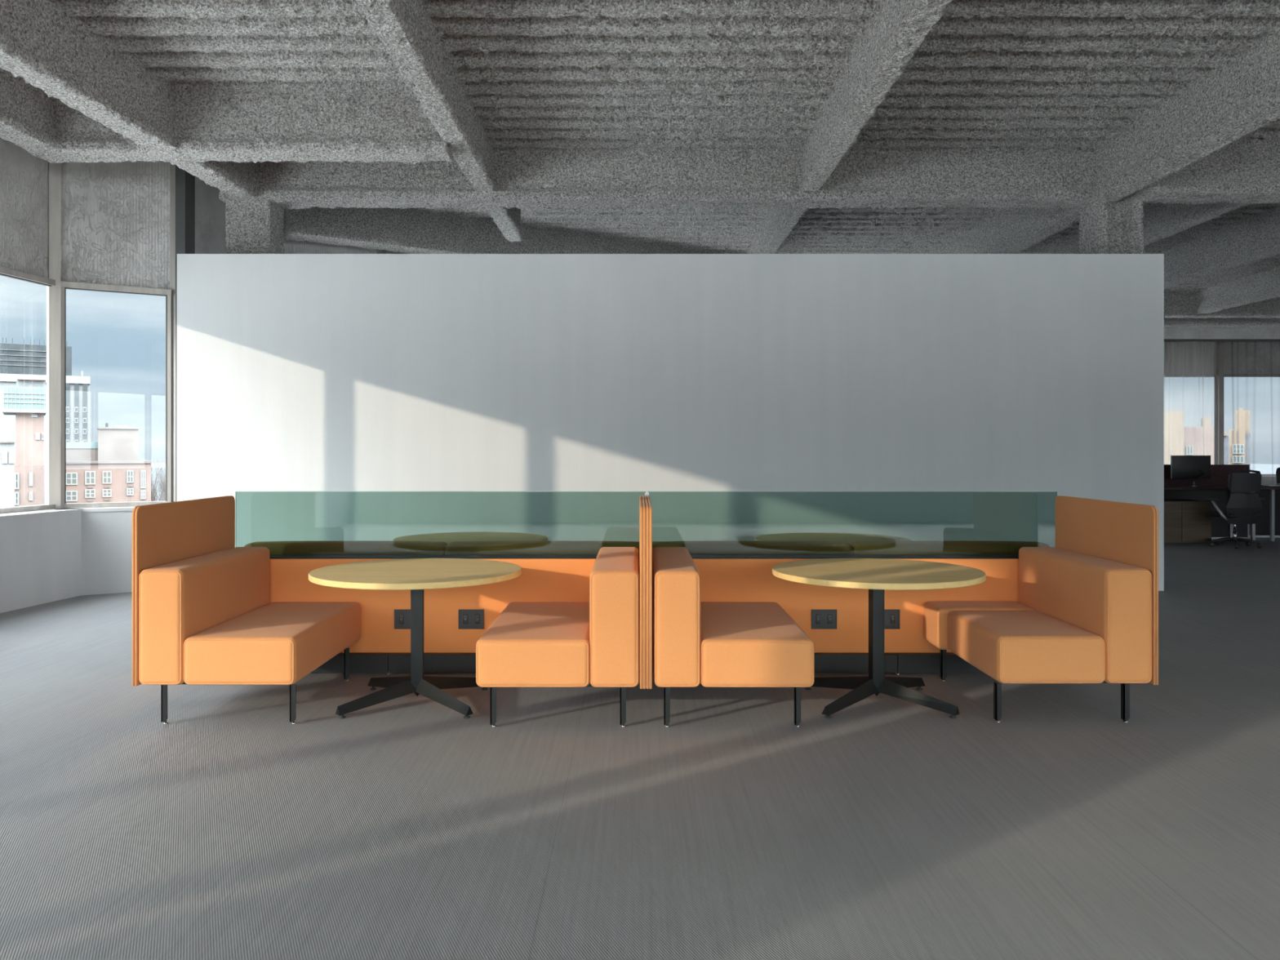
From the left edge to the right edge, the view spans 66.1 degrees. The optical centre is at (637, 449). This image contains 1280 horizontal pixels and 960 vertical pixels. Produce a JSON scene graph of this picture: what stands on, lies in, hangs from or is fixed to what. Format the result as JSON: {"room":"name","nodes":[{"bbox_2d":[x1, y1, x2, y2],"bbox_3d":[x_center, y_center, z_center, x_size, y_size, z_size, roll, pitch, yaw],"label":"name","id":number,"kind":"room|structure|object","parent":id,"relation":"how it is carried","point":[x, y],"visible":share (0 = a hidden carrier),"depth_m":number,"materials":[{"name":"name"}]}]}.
{"room":"open-plan office","nodes":[
{"label":"open-plan office","id":0,"kind":"room"},
{"bbox_2d":[0,137,81,613],"bbox_3d":[-5.671,-0.975,8.492,0.460,4.750,2.104,0,0,7],"label":"wall","id":1,"kind":"structure","parent":0,"point":[41,550],"depth_m":9.01,"materials":[{"name":"concrete"}]},
{"bbox_2d":[0,266,55,513],"bbox_3d":[-5.744,-1.300,8.451,0.145,3.800,2.106,0,0,7],"label":"window","id":2,"kind":"structure","parent":1,"relation":"in","point":[5,272],"depth_m":9.34,"materials":[{"name":"grey metal"}]},
{"bbox_2d":[54,160,170,595],"bbox_3d":[-5.166,-0.975,9.766,1.068,4.750,0.390,0,0,-32],"label":"wall","id":3,"kind":"structure","parent":0,"point":[116,216],"depth_m":9.73,"materials":[{"name":"concrete"}]},
{"bbox_2d":[48,162,171,508],"bbox_3d":[-5.224,-1.300,9.768,1.070,3.800,0.145,0,0,-32],"label":"window","id":4,"kind":"structure","parent":3,"relation":"in","point":[57,293],"depth_m":9.48,"materials":[{"name":"grey metal"}]},
{"bbox_2d":[195,176,226,253],"bbox_3d":[-4.660,-0.975,11.129,0.420,4.750,2.046,0,0,0],"label":"wall","id":5,"kind":"structure","parent":0,"point":[210,211],"depth_m":10.84,"materials":[{"name":"concrete"}]},
{"bbox_2d":[170,164,175,502],"bbox_3d":[-4.693,-1.300,11.080,0.145,3.800,2.042,0,0,1],"label":"window","id":6,"kind":"structure","parent":5,"relation":"in","point":[172,166],"depth_m":10.06,"materials":[{"name":"grey metal"}]},
{"bbox_2d":[175,164,195,501],"bbox_3d":[-4.650,-1.300,10.110,0.100,3.800,0.220,0,0,0],"label":"trim","id":7,"kind":"structure","parent":5,"relation":"attached to","point":[184,181],"depth_m":10.00,"materials":[{"name":"grey metal"}]},
{"bbox_2d":[283,217,407,253],"bbox_3d":[-3.384,-0.975,12.997,3.160,4.750,0.390,0,0,-35],"label":"wall","id":8,"kind":"structure","parent":0,"point":[291,246],"depth_m":12.58,"materials":[{"name":"concrete"}]},
{"bbox_2d":[376,248,386,253],"bbox_3d":[-2.796,-1.300,13.449,1.582,3.800,0.145,0,0,-35],"label":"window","id":9,"kind":"structure","parent":8,"relation":"in","point":[378,251],"depth_m":12.97,"materials":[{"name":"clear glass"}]},
{"bbox_2d":[0,535,1279,959],"bbox_3d":[5.125,1.525,7.500,21.750,0.250,27.400,0,0,0],"label":"floor","id":10,"kind":"structure","parent":0,"point":[407,827],"depth_m":3.82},
{"bbox_2d":[132,495,360,724],"bbox_3d":[-2.148,0.844,5.588,0.832,1.112,1.223,0,0,0],"label":"bench","id":11,"kind":"object","parent":10,"relation":"on","point":[203,614],"visible":1,"depth_m":5.14,"materials":[{"name":"orange fabric"}]},
{"bbox_2d":[140,546,269,684],"bbox_3d":[-2.420,0.903,5.585,0.240,0.599,1.216,0,0,0],"label":"backrest cushion","id":12,"kind":"object","parent":11,"relation":"on","point":[186,595],"depth_m":5.10,"materials":[{"name":"orange fabric"}]},
{"bbox_2d":[184,601,360,684],"bbox_3d":[-2.022,1.076,5.585,0.580,0.262,1.216,0,0,0],"label":"seat cushion","id":13,"kind":"object","parent":11,"relation":"on","point":[257,642],"depth_m":5.09,"materials":[{"name":"orange fabric"}]},
{"bbox_2d":[225,160,284,253],"bbox_3d":[-4.020,-0.900,10.340,0.450,4.600,0.400,0,0,0],"label":"column","id":14,"kind":"structure","parent":10,"relation":"on","point":[251,227],"depth_m":10.14,"materials":[{"name":"grey concrete"}]},
{"bbox_2d":[308,558,521,718],"bbox_3d":[-1.218,1.032,5.440,1.144,0.737,1.144,0,0,0],"label":"round table","id":15,"kind":"object","parent":10,"relation":"on","point":[415,575],"visible":0.97,"depth_m":5.34,"materials":[{"name":"yellow wood"}]},
{"bbox_2d":[475,495,645,727],"bbox_3d":[-0.389,0.844,5.564,0.860,1.112,1.273,0,0,0],"label":"bench","id":16,"kind":"object","parent":10,"relation":"on","point":[600,642],"visible":1,"depth_m":4.93,"materials":[{"name":"orange fabric"}]},
{"bbox_2d":[475,601,590,687],"bbox_3d":[-0.527,1.076,5.560,0.583,0.262,1.266,0,0,0],"label":"seat cushion","id":17,"kind":"object","parent":16,"relation":"on","point":[530,644],"depth_m":4.93,"materials":[{"name":"orange fabric"}]},
{"bbox_2d":[589,546,639,687],"bbox_3d":[-0.117,0.903,5.560,0.262,0.599,1.266,0,0,0],"label":"backrest cushion","id":18,"kind":"object","parent":16,"relation":"on","point":[615,575],"depth_m":4.93,"materials":[{"name":"orange fabric"}]},
{"bbox_2d":[269,554,1018,675],"bbox_3d":[0.050,1.039,6.234,5.300,0.722,0.232,0,0,0],"label":"panel","id":19,"kind":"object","parent":10,"relation":"on","point":[455,619],"depth_m":6.20,"materials":[{"name":"orange fabric"}]},
{"bbox_2d":[399,614,403,623],"bbox_3d":[-1.489,1.068,6.196,0.030,0.060,0.009,0,0,0],"label":"receptacle","id":20,"kind":"object","parent":19,"relation":"attached to","point":[401,616],"depth_m":6.19,"materials":[{"name":"black plastic"}]},
{"bbox_2d":[394,609,410,629],"bbox_3d":[-1.452,1.068,6.195,0.160,0.122,0.010,0,0,0],"label":"outlet plate","id":21,"kind":"object","parent":19,"relation":"attached to","point":[402,617],"depth_m":6.20,"materials":[{"name":"grey plastic"}]},
{"bbox_2d":[235,491,646,554],"bbox_3d":[-1.272,0.824,6.363,2.661,1.112,0.022,0,0,0],"label":"glass screen","id":22,"kind":"object","parent":19,"relation":"on","point":[282,522],"visible":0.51,"depth_m":6.36,"materials":[{"name":"teal"}]},
{"bbox_2d":[462,614,467,623],"bbox_3d":[-1.085,1.068,6.196,0.030,0.060,0.009,0,0,0],"label":"receptacle","id":23,"kind":"object","parent":19,"relation":"attached to","point":[464,616],"depth_m":6.19,"materials":[{"name":"black plastic"}]},
{"bbox_2d":[458,609,484,629],"bbox_3d":[-1.048,1.068,6.195,0.160,0.122,0.010,0,0,0],"label":"outlet plate","id":24,"kind":"object","parent":19,"relation":"attached to","point":[468,619],"depth_m":6.20,"materials":[{"name":"grey plastic"}]},
{"bbox_2d":[475,614,479,623],"bbox_3d":[-1.011,1.068,6.196,0.030,0.060,0.009,0,0,0],"label":"receptacle","id":25,"kind":"object","parent":19,"relation":"attached to","point":[477,616],"depth_m":6.19,"materials":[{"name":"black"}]},
{"bbox_2d":[815,614,820,623],"bbox_3d":[1.137,1.068,6.196,0.030,0.060,0.009,0,0,0],"label":"receptacle","id":26,"kind":"object","parent":19,"relation":"attached to","point":[817,616],"depth_m":6.19,"materials":[{"name":"black plastic"}]},
{"bbox_2d":[811,609,836,629],"bbox_3d":[1.174,1.068,6.195,0.160,0.122,0.010,0,0,0],"label":"outlet plate","id":27,"kind":"object","parent":19,"relation":"attached to","point":[820,619],"depth_m":6.20,"materials":[{"name":"grey plastic"}]},
{"bbox_2d":[827,614,832,623],"bbox_3d":[1.211,1.068,6.196,0.030,0.060,0.009,0,0,0],"label":"receptacle","id":28,"kind":"object","parent":19,"relation":"attached to","point":[829,616],"depth_m":6.19,"materials":[{"name":"black plastic"}]},
{"bbox_2d":[647,491,1057,554],"bbox_3d":[1.387,0.824,6.363,2.656,1.112,0.022,0,0,0],"label":"glass screen","id":29,"kind":"object","parent":19,"relation":"on","point":[701,522],"visible":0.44,"depth_m":6.36,"materials":[{"name":"teal"}]},
{"bbox_2d":[884,609,899,629],"bbox_3d":[1.570,1.068,6.195,0.160,0.122,0.010,0,0,0],"label":"outlet plate","id":30,"kind":"object","parent":19,"relation":"attached to","point":[891,617],"depth_m":6.20,"materials":[{"name":"grey plastic"}]},
{"bbox_2d":[890,614,895,623],"bbox_3d":[1.607,1.068,6.196,0.030,0.060,0.009,0,0,0],"label":"receptacle","id":31,"kind":"object","parent":19,"relation":"attached to","point":[892,616],"depth_m":6.19,"materials":[{"name":"black plastic"}]},
{"bbox_2d":[644,495,814,727],"bbox_3d":[0.468,0.844,5.564,0.852,1.112,1.273,0,0,0],"label":"bench","id":32,"kind":"object","parent":10,"relation":"on","point":[691,642],"visible":1,"depth_m":4.93,"materials":[{"name":"orange fabric"}]},
{"bbox_2d":[652,546,700,687],"bbox_3d":[0.200,0.903,5.560,0.246,0.599,1.266,0,0,0],"label":"backrest cushion","id":33,"kind":"object","parent":32,"relation":"on","point":[676,577],"depth_m":4.93,"materials":[{"name":"orange fabric"}]},
{"bbox_2d":[700,601,814,687],"bbox_3d":[0.603,1.076,5.560,0.583,0.262,1.266,0,0,0],"label":"seat cushion","id":34,"kind":"object","parent":32,"relation":"on","point":[744,644],"depth_m":4.93,"materials":[{"name":"orange fabric"}]},
{"bbox_2d":[772,558,986,718],"bbox_3d":[1.320,1.032,5.440,1.144,0.737,1.144,0,0,0],"label":"round table","id":35,"kind":"object","parent":10,"relation":"on","point":[876,575],"visible":0.97,"depth_m":5.36,"materials":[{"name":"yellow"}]},
{"bbox_2d":[923,495,1158,722],"bbox_3d":[2.223,0.844,5.604,0.867,1.112,1.193,0,0,0],"label":"bench","id":36,"kind":"object","parent":10,"relation":"on","point":[1086,610],"visible":1,"depth_m":5.18,"materials":[{"name":"orange fabric"}]},
{"bbox_2d":[923,600,1035,649],"bbox_3d":[2.091,1.074,6.026,0.605,0.262,0.334,0,0,0],"label":"seat cushion","id":37,"kind":"object","parent":36,"relation":"on","point":[935,613],"depth_m":5.94,"materials":[{"name":"orange fabric"}]},
{"bbox_2d":[947,610,1104,683],"bbox_3d":[2.114,1.076,5.435,0.560,0.262,0.856,0,0,0],"label":"seat cushion","id":38,"kind":"object","parent":36,"relation":"on","point":[1009,646],"depth_m":5.03,"materials":[{"name":"orange fabric"}]},
{"bbox_2d":[1018,546,1151,683],"bbox_3d":[2.508,0.903,5.600,0.252,0.599,1.186,0,0,0],"label":"backrest cushion","id":39,"kind":"object","parent":36,"relation":"on","point":[1107,596],"depth_m":5.11,"materials":[{"name":"orange fabric"}]},
{"bbox_2d":[1077,147,1144,253],"bbox_3d":[4.970,-0.900,10.340,0.470,4.600,0.420,0,0,0],"label":"column","id":40,"kind":"structure","parent":10,"relation":"on","point":[1104,227],"depth_m":10.21,"materials":[{"name":"grey concrete"}]},
{"bbox_2d":[1164,499,1211,543],"bbox_3d":[7.725,1.084,14.915,1.610,0.632,0.630,0,0,0],"label":"storage cabinet","id":41,"kind":"object","parent":10,"relation":"on","point":[1185,521],"visible":0.44,"depth_m":14.60,"materials":[{"name":"brown wood"}]},
{"bbox_2d":[1164,464,1279,540],"bbox_3d":[8.175,0.818,15.092,2.850,1.165,0.745,0,0,0],"label":"office desk","id":42,"kind":"object","parent":10,"relation":"on","point":[1215,486],"visible":0.2,"depth_m":15.40,"materials":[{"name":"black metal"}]},
{"bbox_2d":[1170,455,1210,487],"bbox_3d":[8.469,0.332,15.031,0.602,0.487,0.093,0,0,0],"label":"monitor","id":43,"kind":"object","parent":42,"relation":"on","point":[1197,467],"visible":0.99,"depth_m":15.05,"materials":[{"name":"black plastic"}]},
{"bbox_2d":[1201,469,1265,548],"bbox_3d":[8.618,0.842,14.220,0.810,1.115,0.642,0,0,-7],"label":"office chair","id":44,"kind":"object","parent":10,"relation":"on","point":[1241,508],"visible":1,"depth_m":13.97,"materials":[{"name":"grey fabric"}]},
{"bbox_2d":[1246,484,1279,541],"bbox_3d":[11.015,0.983,15.350,2.770,0.835,0.800,0,0,0],"label":"office desk","id":45,"kind":"object","parent":10,"relation":"on","point":[1268,524],"visible":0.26,"depth_m":15.70,"materials":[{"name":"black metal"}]},
{"bbox_2d":[1262,484,1279,486],"bbox_3d":[9.760,0.557,15.125,0.200,0.014,0.150,0,0,0],"label":"tablet computer","id":46,"kind":"object","parent":45,"relation":"on","point":[1263,485],"visible":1,"depth_m":15.16,"materials":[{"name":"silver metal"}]},
{"bbox_2d":[1275,467,1279,484],"bbox_3d":[10.934,0.842,16.231,0.810,1.115,0.642,0,0,-11],"label":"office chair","id":47,"kind":"object","parent":10,"relation":"on","point":[1277,471],"visible":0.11,"depth_m":16.41,"materials":[{"name":"black fabric"}]},
{"bbox_2d":[56,0,1279,291],"bbox_3d":[4.950,-3.180,7.450,22.300,0.161,27.500,0,0,0],"label":"ceiling","id":48,"kind":"structure","parent":0,"point":[601,74],"depth_m":8.12,"materials":[{"name":"grey concrete"}]},
{"bbox_2d":[0,67,57,153],"bbox_3d":[-5.170,-2.893,5.850,0.260,0.655,5.301,0,0,1],"label":"ceiling beam","id":49,"kind":"structure","parent":48,"relation":"attached to","point":[28,116],"depth_m":8.12,"materials":[{"name":"grey concrete"}]},
{"bbox_2d":[0,0,260,201],"bbox_3d":[-4.160,-2.893,6.875,0.250,0.655,6.558,0,0,3],"label":"ceiling beam","id":50,"kind":"structure","parent":48,"relation":"attached to","point":[55,52],"depth_m":7.39,"materials":[{"name":"grey concrete"}]},
{"bbox_2d":[27,88,453,164],"bbox_3d":[-3.450,-2.893,8.620,3.600,0.655,0.320,0,0,0],"label":"ceiling beam","id":51,"kind":"structure","parent":48,"relation":"attached to","point":[255,126],"depth_m":8.50,"materials":[{"name":"grey concrete"}]},
{"bbox_2d":[355,0,523,241],"bbox_3d":[-1.570,-2.935,8.550,0.220,0.570,7.900,0,0,0],"label":"ceiling beam","id":52,"kind":"structure","parent":48,"relation":"attached to","point":[406,29],"depth_m":7.53,"materials":[{"name":"grey concrete"}]},
{"bbox_2d":[282,206,716,253],"bbox_3d":[-1.025,-2.900,14.100,7.808,0.640,0.340,0,0,-34],"label":"ceiling beam","id":53,"kind":"structure","parent":48,"relation":"attached to","point":[411,230],"depth_m":12.86,"materials":[{"name":"grey concrete"}]},
{"bbox_2d":[218,146,1096,209],"bbox_3d":[0.275,-2.897,10.300,9.150,0.645,0.400,0,0,0],"label":"ceiling beam","id":54,"kind":"structure","parent":48,"relation":"attached to","point":[706,178],"depth_m":10.16,"materials":[{"name":"grey concrete"}]},
{"bbox_2d":[746,0,951,253],"bbox_3d":[1.770,-2.935,10.000,0.220,0.570,10.800,0,0,0],"label":"ceiling beam","id":55,"kind":"structure","parent":48,"relation":"attached to","point":[891,38],"depth_m":7.66,"materials":[{"name":"grey concrete"}]},
{"bbox_2d":[937,28,1279,253],"bbox_3d":[4.830,-2.893,11.100,0.290,0.655,13.000,0,0,0],"label":"ceiling beam","id":56,"kind":"structure","parent":48,"relation":"attached to","point":[1237,99],"depth_m":8.76,"materials":[{"name":"grey concrete"}]},
{"bbox_2d":[1044,202,1252,253],"bbox_3d":[6.510,-2.935,14.750,0.200,0.570,9.100,0,0,0],"label":"ceiling beam","id":57,"kind":"structure","parent":48,"relation":"attached to","point":[1161,220],"depth_m":11.91,"materials":[{"name":"grey concrete"}]},
{"bbox_2d":[1123,137,1279,204],"bbox_3d":[10.475,-2.888,10.000,10.850,0.665,0.450,0,0,0],"label":"ceiling beam","id":58,"kind":"structure","parent":48,"relation":"attached to","point":[1245,171],"depth_m":9.84,"materials":[{"name":"grey concrete"}]},
{"bbox_2d":[1159,205,1279,288],"bbox_3d":[8.330,-2.900,14.750,0.280,0.640,9.100,0,0,0],"label":"ceiling beam","id":59,"kind":"structure","parent":48,"relation":"attached to","point":[1251,240],"depth_m":13.81,"materials":[{"name":"grey concrete"}]},
{"bbox_2d":[1164,290,1279,318],"bbox_3d":[12.050,-2.910,19.300,7.700,0.620,0.250,0,0,0],"label":"ceiling beam","id":60,"kind":"structure","parent":48,"relation":"attached to","point":[1177,304],"depth_m":19.21,"materials":[{"name":"grey concrete"}]},
{"bbox_2d":[1164,317,1279,328],"bbox_3d":[11.750,-2.890,20.550,8.300,0.660,0.360,0,0,0],"label":"ceiling beam","id":61,"kind":"structure","parent":48,"relation":"attached to","point":[1182,322],"depth_m":20.40,"materials":[{"name":"grey concrete"}]},
{"bbox_2d":[1195,267,1279,314],"bbox_3d":[11.000,-2.935,15.750,0.220,0.570,7.100,0,0,0],"label":"ceiling beam","id":62,"kind":"structure","parent":48,"relation":"attached to","point":[1262,286],"depth_m":17.84,"materials":[{"name":"grey concrete"}]},
{"bbox_2d":[177,253,1162,591],"bbox_3d":[0.319,-0.270,9.850,9.771,3.340,0.200,0,0,0],"label":"wall","id":63,"kind":"structure","parent":0,"point":[296,372],"depth_m":9.75,"materials":[{"name":"white paint"}]},
{"bbox_2d":[1162,253,1164,591],"bbox_3d":[5.208,-0.270,9.753,0.009,3.340,0.014,0,0,0],"label":"trim","id":64,"kind":"structure","parent":63,"relation":"attached to","point":[1162,254],"depth_m":9.75,"materials":[{"name":"white"}]},
{"bbox_2d":[1164,341,1164,464],"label":"sheer curtain","id":65,"kind":"object","parent":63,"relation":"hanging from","point":[1164,341],"depth_m":20.92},
{"bbox_2d":[1164,342,1279,484],"bbox_3d":[12.205,-0.975,21.186,7.991,4.750,0.330,0,0,0],"label":"wall","id":66,"kind":"structure","parent":0,"point":[1248,357],"depth_m":21.21,"materials":[{"name":"concrete"}]},
{"bbox_2d":[1164,373,1217,464],"bbox_3d":[11.366,-1.300,21.189,2.232,3.800,0.145,0,0,0],"label":"window","id":67,"kind":"structure","parent":66,"relation":"in","point":[1215,375],"depth_m":21.17,"materials":[{"name":"grey metal"}]},
{"bbox_2d":[1164,327,1279,338],"bbox_3d":[12.150,-2.570,20.850,7.700,0.460,0.300,0,0,0],"label":"trim","id":68,"kind":"structure","parent":66,"relation":"attached to","point":[1169,333],"depth_m":20.70,"materials":[{"name":"metal"}]},
{"bbox_2d":[1164,338,1279,342],"bbox_3d":[12.275,-2.320,20.900,7.350,0.040,0.120,0,0,0],"label":"track","id":69,"kind":"object","parent":66,"relation":"attached to","point":[1165,340],"visible":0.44,"depth_m":20.84,"materials":[{"name":"grey metal"}]},
{"bbox_2d":[1168,391,1169,464],"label":"sheer curtain","id":70,"kind":"object","parent":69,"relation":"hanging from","point":[1169,391],"depth_m":20.95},
{"bbox_2d":[1182,341,1183,455],"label":"sheer curtain","id":71,"kind":"object","parent":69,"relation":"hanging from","point":[1183,399],"depth_m":20.89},
{"bbox_2d":[1197,341,1204,455],"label":"sheer curtain","id":72,"kind":"object","parent":69,"relation":"hanging from","point":[1197,341],"depth_m":20.88,"materials":[{"name":"white fabric"}]},
{"bbox_2d":[1232,387,1233,416],"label":"sheer curtain","id":73,"kind":"object","parent":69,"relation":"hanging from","point":[1233,388],"depth_m":20.87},
{"bbox_2d":[1231,341,1232,371],"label":"sheer curtain","id":74,"kind":"object","parent":66,"relation":"hanging from","point":[1232,371],"depth_m":20.88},
{"bbox_2d":[1216,342,1279,475],"bbox_3d":[13.516,-1.300,21.189,2.072,3.800,0.145,0,0,0],"label":"window","id":75,"kind":"structure","parent":66,"relation":"in","point":[1220,345],"depth_m":21.12,"materials":[{"name":"grey metal"}]},
{"label":"outside","id":76,"kind":"structure","parent":0,"visible":0},
{"bbox_2d":[151,462,1279,501],"bbox_3d":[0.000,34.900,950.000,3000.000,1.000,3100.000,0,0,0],"label":"ground","id":77,"kind":"structure","parent":76,"point":[1262,468],"depth_m":1677.41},
{"bbox_2d":[0,440,14,507],"bbox_3d":[-51.753,16.860,79.668,2.200,35.081,6.600,0,0,-33],"label":"annex building","id":78,"kind":"structure","parent":77,"relation":"on","point":[6,447],"depth_m":77.44,"materials":[{"name":"beige brick"}]},
{"bbox_2d":[2,374,46,506],"bbox_3d":[-56.342,13.715,90.412,3.323,41.371,9.340,0,0,-32],"label":"tower building","id":79,"kind":"structure","parent":77,"relation":"on","point":[26,401],"depth_m":88.04,"materials":[{"name":"white concrete"}]},
{"bbox_2d":[0,337,71,375],"bbox_3d":[-120.844,6.855,192.647,16.679,55.091,25.200,0,0,-32],"label":"building","id":80,"kind":"structure","parent":77,"relation":"on","point":[15,358],"depth_m":182.54,"materials":[{"name":"stone"}]},
{"bbox_2d":[0,370,90,504],"bbox_3d":[-89.726,11.353,148.017,12.517,46.094,17.070,0,0,-30],"label":"office tower","id":81,"kind":"structure","parent":77,"relation":"on","point":[77,388],"depth_m":142.65,"materials":[{"name":"grey"}]},
{"bbox_2d":[66,422,151,503],"bbox_3d":[-57.148,15.809,104.665,9.174,37.183,15.000,0,0,-28],"label":"apartment building","id":82,"kind":"structure","parent":77,"relation":"on","point":[108,469],"depth_m":99.56,"materials":[{"name":"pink brick"}]},
{"bbox_2d":[114,425,128,426],"bbox_3d":[-54.866,-2.390,104.481,1.241,0.302,2.000,0,0,-28],"label":"roof vent","id":83,"kind":"object","parent":82,"relation":"attached to","point":[114,425],"depth_m":103.60,"materials":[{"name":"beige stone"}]},
{"bbox_2d":[149,457,165,501],"bbox_3d":[-65.129,17.654,136.580,11.759,33.513,10.331,0,0,0],"label":"bare tree","id":84,"kind":"object","parent":77,"relation":"on","point":[162,486],"visible":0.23,"depth_m":136.72,"materials":[{"name":"beige plant"}]},
{"bbox_2d":[1164,410,1213,464],"bbox_3d":[76.721,14.606,139.267,8.109,39.589,18.000,0,0,29],"label":"building","id":85,"kind":"structure","parent":77,"relation":"on","point":[1191,434],"depth_m":133.00,"materials":[{"name":"stone"}]},
{"bbox_2d":[1223,431,1228,464],"bbox_3d":[89.372,15.869,150.459,1.626,37.061,11.000,0,0,31],"label":"gabled building","id":86,"kind":"structure","parent":77,"relation":"on","point":[1225,437],"depth_m":145.86,"materials":[{"name":"stone"}]},
{"bbox_2d":[1229,408,1250,472],"bbox_3d":[102.984,13.694,168.279,3.017,41.413,15.420,0,0,31],"label":"building","id":87,"kind":"structure","parent":77,"relation":"on","point":[1240,437],"depth_m":162.44,"materials":[{"name":"stone"}]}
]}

